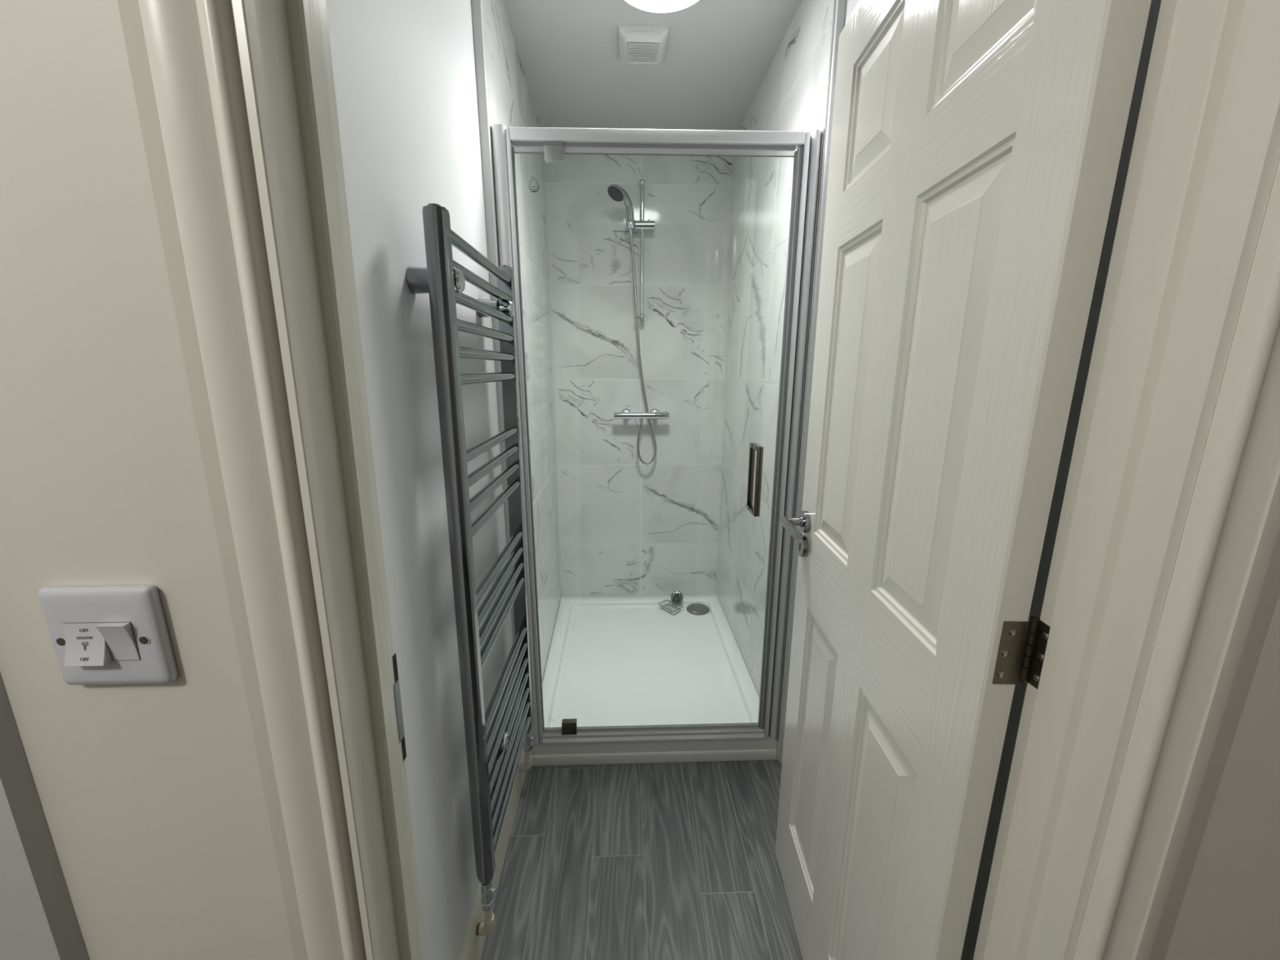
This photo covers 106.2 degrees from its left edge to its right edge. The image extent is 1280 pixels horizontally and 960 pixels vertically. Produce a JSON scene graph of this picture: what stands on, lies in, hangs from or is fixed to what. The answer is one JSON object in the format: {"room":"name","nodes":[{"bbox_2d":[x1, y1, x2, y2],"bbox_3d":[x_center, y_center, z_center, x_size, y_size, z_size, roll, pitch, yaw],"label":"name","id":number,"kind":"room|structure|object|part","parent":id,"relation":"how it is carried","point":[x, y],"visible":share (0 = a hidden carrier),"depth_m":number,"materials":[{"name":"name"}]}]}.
{"room":"hallway","nodes":[
{"label":"hallway","id":0,"kind":"room"},
{"bbox_2d":[325,0,560,959],"bbox_3d":[-0.478,-0.251,1.536,0.145,2.600,2.204,0,13,-2],"label":"wall","id":1,"kind":"structure","parent":0,"point":[404,71],"depth_m":0.94,"materials":[{"name":"white paint"}]},
{"bbox_2d":[405,203,533,911],"bbox_3d":[-0.369,0.220,1.201,0.090,1.500,0.509,0,13,-2],"label":"towel radiator","id":2,"kind":"object","parent":1,"relation":"attached to","point":[495,739],"visible":1,"depth_m":1.05,"materials":[{"name":"anthracite grey painted metal"},{"name":"chrome"}]},
{"bbox_2d":[476,908,494,935],"bbox_3d":[-0.367,1.046,1.145,0.042,0.083,0.025,0,13,-2],"label":"pipe","id":3,"kind":"object","parent":2,"relation":"attached to","point":[486,927],"visible":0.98,"depth_m":1.14,"materials":[{"name":"white plastic"}]},
{"bbox_2d":[519,751,532,771],"bbox_3d":[-0.383,0.939,1.612,0.042,0.083,0.025,0,13,-2],"label":"pipe","id":4,"kind":"object","parent":2,"relation":"attached to","point":[526,766],"visible":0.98,"depth_m":1.60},
{"bbox_2d":[457,747,525,959],"bbox_3d":[-0.400,1.092,1.228,0.018,0.121,0.993,0,13,-2],"label":"baseboard","id":5,"kind":"structure","parent":1,"relation":"attached to","point":[473,944],"depth_m":1.32,"materials":[{"name":"white wood"}]},
{"bbox_2d":[471,0,515,641],"bbox_3d":[-0.413,-0.180,1.453,0.024,2.500,0.014,0,13,-2],"label":"trim","id":6,"kind":"structure","parent":1,"relation":"attached to","point":[477,7],"depth_m":1.30,"materials":[{"name":"white"}]},
{"bbox_2d":[530,735,777,765],"bbox_3d":[0.050,0.989,1.768,0.905,0.080,0.042,0,13,-2],"label":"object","id":7,"kind":"structure","parent":1,"relation":"attached to","point":[766,748],"depth_m":1.75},
{"bbox_2d":[542,147,733,597],"bbox_3d":[0.022,-0.514,2.681,1.220,2.600,0.148,0,13,-2],"label":"wall","id":8,"kind":"structure","parent":0,"point":[628,526],"depth_m":2.58,"materials":[{"name":"white stone"}]},
{"bbox_2d":[626,179,654,320],"bbox_3d":[0.001,-1.144,2.414,0.141,0.647,0.089,0,13,-2],"label":"shower rail","id":9,"kind":"object","parent":8,"relation":"attached to","point":[642,224],"visible":1,"depth_m":2.37,"materials":[{"name":"silver metal"}]},
{"bbox_2d":[607,184,634,230],"bbox_3d":[-0.092,-1.294,2.291,0.084,0.161,0.181,5,14,20],"label":"shower","id":10,"kind":"object","parent":9,"relation":"attached to","point":[617,193],"visible":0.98,"depth_m":2.25,"materials":[{"name":"silver metal"}]},
{"bbox_3d":[-0.064,-1.298,2.309,0.041,0.161,0.124,7,15,28],"label":"handle","id":11,"kind":"part","parent":10,"relation":"part of","materials":[{"name":"silver metal"}]},
{"bbox_2d":[613,408,669,419],"bbox_3d":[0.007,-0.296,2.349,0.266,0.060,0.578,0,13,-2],"label":"valve","id":12,"kind":"object","parent":8,"relation":"attached to","point":[625,414],"visible":1,"depth_m":2.25,"materials":[{"name":"silver metal"}]},
{"bbox_3d":[-0.118,-0.344,2.571,0.043,0.036,0.036,0,13,-2],"label":"control knob","id":13,"kind":"part","parent":12,"relation":"part of","materials":[{"name":"silver metal"}]},
{"bbox_2d":[628,230,657,464],"bbox_3d":[0.017,-0.661,2.518,0.149,1.182,0.045,-4,14,-18],"label":"shower hose","id":14,"kind":"object","parent":12,"relation":"attached to","point":[630,232],"visible":0.97,"depth_m":2.54,"materials":[{"name":"silver metal"}]},
{"bbox_3d":[0.131,-0.348,2.578,0.046,0.042,0.036,0,13,-2],"label":"control knob","id":15,"kind":"part","parent":12,"relation":"part of","materials":[{"name":"silver metal"}]},
{"bbox_2d":[0,0,1279,959],"bbox_3d":[-0.072,0.005,0.423,3.537,2.600,0.105,0,13,-2],"label":"wall","id":16,"kind":"structure","parent":0,"point":[152,797],"depth_m":0.38,"materials":[{"name":"white paint"}]},
{"bbox_2d":[0,674,89,959],"bbox_3d":[-0.673,0.216,0.400,0.330,2.200,0.014,0,13,-2],"label":"trim","id":17,"kind":"structure","parent":16,"relation":"attached to","point":[38,921],"depth_m":0.43,"materials":[{"name":"grey paint"}]},
{"bbox_2d":[38,585,177,684],"bbox_3d":[-0.430,0.127,0.385,0.086,0.086,0.018,0,13,-2],"label":"switch","id":18,"kind":"object","parent":16,"relation":"attached to","point":[100,634],"visible":1,"depth_m":0.38,"materials":[{"name":"white plastic"}]},
{"bbox_2d":[117,0,426,959],"bbox_3d":[-0.295,0.222,0.462,0.134,2.160,0.114,0,13,-2],"label":"trim","id":19,"kind":"structure","parent":16,"relation":"attached to","point":[236,100],"depth_m":0.37,"materials":[{"name":"beige paint"}]},
{"bbox_3d":[-0.262,0.251,0.523,0.002,0.071,0.010,0,13,-2],"label":"strike plate","id":20,"kind":"part","parent":19,"relation":"part of","materials":[{"name":"grey metal"}]},
{"bbox_2d":[775,0,1151,959],"bbox_3d":[0.393,0.181,0.859,0.108,2.047,0.694,0,13,-2],"label":"door","id":21,"kind":"structure","parent":16,"relation":"in","point":[976,145],"depth_m":0.64,"materials":[{"name":"paint"}]},
{"bbox_3d":[0.366,0.109,1.107,0.071,0.053,0.135,0,13,-2],"label":"lever handle","id":22,"kind":"part","parent":21,"relation":"part of","materials":[{"name":"silver metal"}]},
{"bbox_3d":[0.400,0.633,1.119,0.009,0.635,0.193,0,13,1],"label":"panel","id":23,"kind":"part","parent":21,"relation":"part of","materials":[{"name":"paint"}]},
{"bbox_3d":[0.400,-0.151,0.939,0.009,0.602,0.193,0,13,1],"label":"panel","id":24,"kind":"part","parent":21,"relation":"part of","materials":[{"name":"paint"}]},
{"bbox_3d":[0.392,0.699,0.833,0.009,0.635,0.192,0,13,1],"label":"panel","id":25,"kind":"part","parent":21,"relation":"part of","materials":[{"name":"paint"}]},
{"bbox_3d":[0.400,-0.647,0.825,0.009,0.215,0.193,0,13,1],"label":"panel","id":26,"kind":"part","parent":21,"relation":"part of","materials":[{"name":"paint"}]},
{"bbox_3d":[0.392,-0.086,0.653,0.009,0.602,0.192,0,13,1],"label":"panel","id":27,"kind":"part","parent":21,"relation":"part of","materials":[{"name":"paint"}]},
{"bbox_3d":[0.392,-0.581,0.539,0.009,0.215,0.192,0,13,1],"label":"panel","id":28,"kind":"part","parent":21,"relation":"part of","materials":[{"name":"paint"}]},
{"bbox_2d":[973,0,1279,959],"bbox_3d":[0.486,0.218,0.479,0.139,2.160,0.118,0,13,-2],"label":"trim","id":29,"kind":"structure","parent":16,"relation":"attached to","point":[1206,148],"depth_m":0.41,"materials":[{"name":"beige paint"}]},
{"bbox_3d":[0.498,0.229,0.431,0.117,2.160,0.018,0,13,-2],"label":"architrave","id":30,"kind":"part","parent":29,"relation":"part of","materials":[{"name":"beige paint"}]},
{"bbox_2d":[480,759,802,959],"bbox_3d":[0.059,1.039,1.863,1.220,0.060,2.440,0,13,-2],"label":"floor","id":31,"kind":"structure","parent":0,"point":[649,860],"depth_m":1.38,"materials":[{"name":"grey wood"}]},
{"bbox_2d":[542,594,759,727],"bbox_3d":[0.015,0.858,2.340,0.935,0.080,1.130,0,13,-2],"label":"shower tray","id":32,"kind":"object","parent":31,"relation":"on","point":[612,660],"visible":0.88,"depth_m":2.22,"materials":[{"name":"white ceramic"}]},
{"bbox_2d":[490,124,824,745],"bbox_3d":[0.052,-0.005,1.533,0.911,1.962,0.098,0,13,-2],"label":"shower enclosure","id":33,"kind":"object","parent":32,"relation":"on","point":[553,140],"visible":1,"depth_m":1.47,"materials":[{"name":"silver metal"}]},
{"bbox_3d":[-0.384,-0.005,1.532,0.040,1.962,0.044,0,13,-2],"label":"wall post","id":34,"kind":"part","parent":33,"relation":"part of","materials":[{"name":"silver metal"}]},
{"bbox_3d":[0.051,0.931,1.762,0.806,0.034,0.040,0,13,-2],"label":"sill rail","id":35,"kind":"part","parent":33,"relation":"part of","materials":[{"name":"silver metal"}]},
{"bbox_3d":[0.051,-0.945,1.331,0.806,0.030,0.040,0,13,-2],"label":"head rail","id":36,"kind":"part","parent":33,"relation":"part of","materials":[{"name":"silver metal"}]},
{"bbox_3d":[0.368,-0.003,1.544,0.018,0.222,0.098,0,13,-2],"label":"bar handle","id":37,"kind":"part","parent":33,"relation":"part of","materials":[{"name":"brown metal"}]},
{"bbox_3d":[0.490,-0.011,1.560,0.024,1.962,0.044,0,13,-2],"label":"wall post","id":38,"kind":"part","parent":33,"relation":"part of","materials":[{"name":"silver metal"}]},
{"bbox_2d":[658,591,683,614],"bbox_3d":[0.194,0.696,2.758,0.144,0.082,0.133,-12,18,-43],"label":"soap dish","id":39,"kind":"object","parent":32,"relation":"on","point":[677,597],"visible":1,"depth_m":2.77,"materials":[{"name":"silver metal"}]},
{"bbox_2d":[658,600,682,614],"bbox_3d":[0.175,0.728,2.746,0.090,0.026,0.133,-12,18,-42],"label":"wire basket","id":40,"kind":"object","parent":39,"relation":"on","point":[675,602],"depth_m":2.76,"materials":[{"name":"silver metal"}]},
{"bbox_2d":[671,591,682,604],"bbox_3d":[0.214,0.683,2.787,0.066,0.068,0.044,0,13,-2],"label":"cup","id":41,"kind":"object","parent":39,"relation":"on","point":[677,596],"depth_m":2.78,"materials":[{"name":"silver metal"}]},
{"bbox_2d":[502,0,801,130],"bbox_3d":[0.058,-1.485,1.327,1.220,0.100,2.354,0,13,-2],"label":"ceiling","id":42,"kind":"structure","parent":0,"point":[719,54],"depth_m":1.77,"materials":[{"name":"grey paint"}]},
{"bbox_2d":[618,25,668,64],"bbox_3d":[0.010,-1.493,1.661,0.164,0.035,0.166,0,13,-2],"label":"fan","id":43,"kind":"object","parent":42,"relation":"attached to","point":[637,44],"visible":1,"depth_m":1.62,"materials":[{"name":"white plastic"}]},
{"bbox_2d":[625,0,698,13],"bbox_3d":[0.064,-1.397,1.307,0.296,0.063,0.296,0,13,-2],"label":"ceiling light","id":44,"kind":"object","parent":42,"relation":"attached to","point":[652,6],"visible":1,"depth_m":1.41,"materials":[{"name":"white plastic"}]},
{"bbox_2d":[716,0,1161,959],"bbox_3d":[0.584,-0.258,1.570,0.171,2.600,2.204,0,13,-2],"label":"wall","id":45,"kind":"structure","parent":0,"point":[793,95],"depth_m":1.78,"materials":[{"name":"white tile"}]},
{"bbox_2d":[780,738,783,765],"bbox_3d":[0.538,1.085,1.258,0.018,0.121,0.993,0,13,-2],"label":"baseboard","id":46,"kind":"structure","parent":45,"relation":"attached to","point":[783,739],"depth_m":1.73,"materials":[{"name":"white wood"}]},
{"bbox_2d":[778,0,846,762],"bbox_3d":[0.519,-0.187,1.482,0.022,2.500,0.014,0,13,-2],"label":"trim","id":47,"kind":"structure","parent":45,"relation":"attached to","point":[840,12],"depth_m":1.41,"materials":[{"name":"white wood"}]}
]}

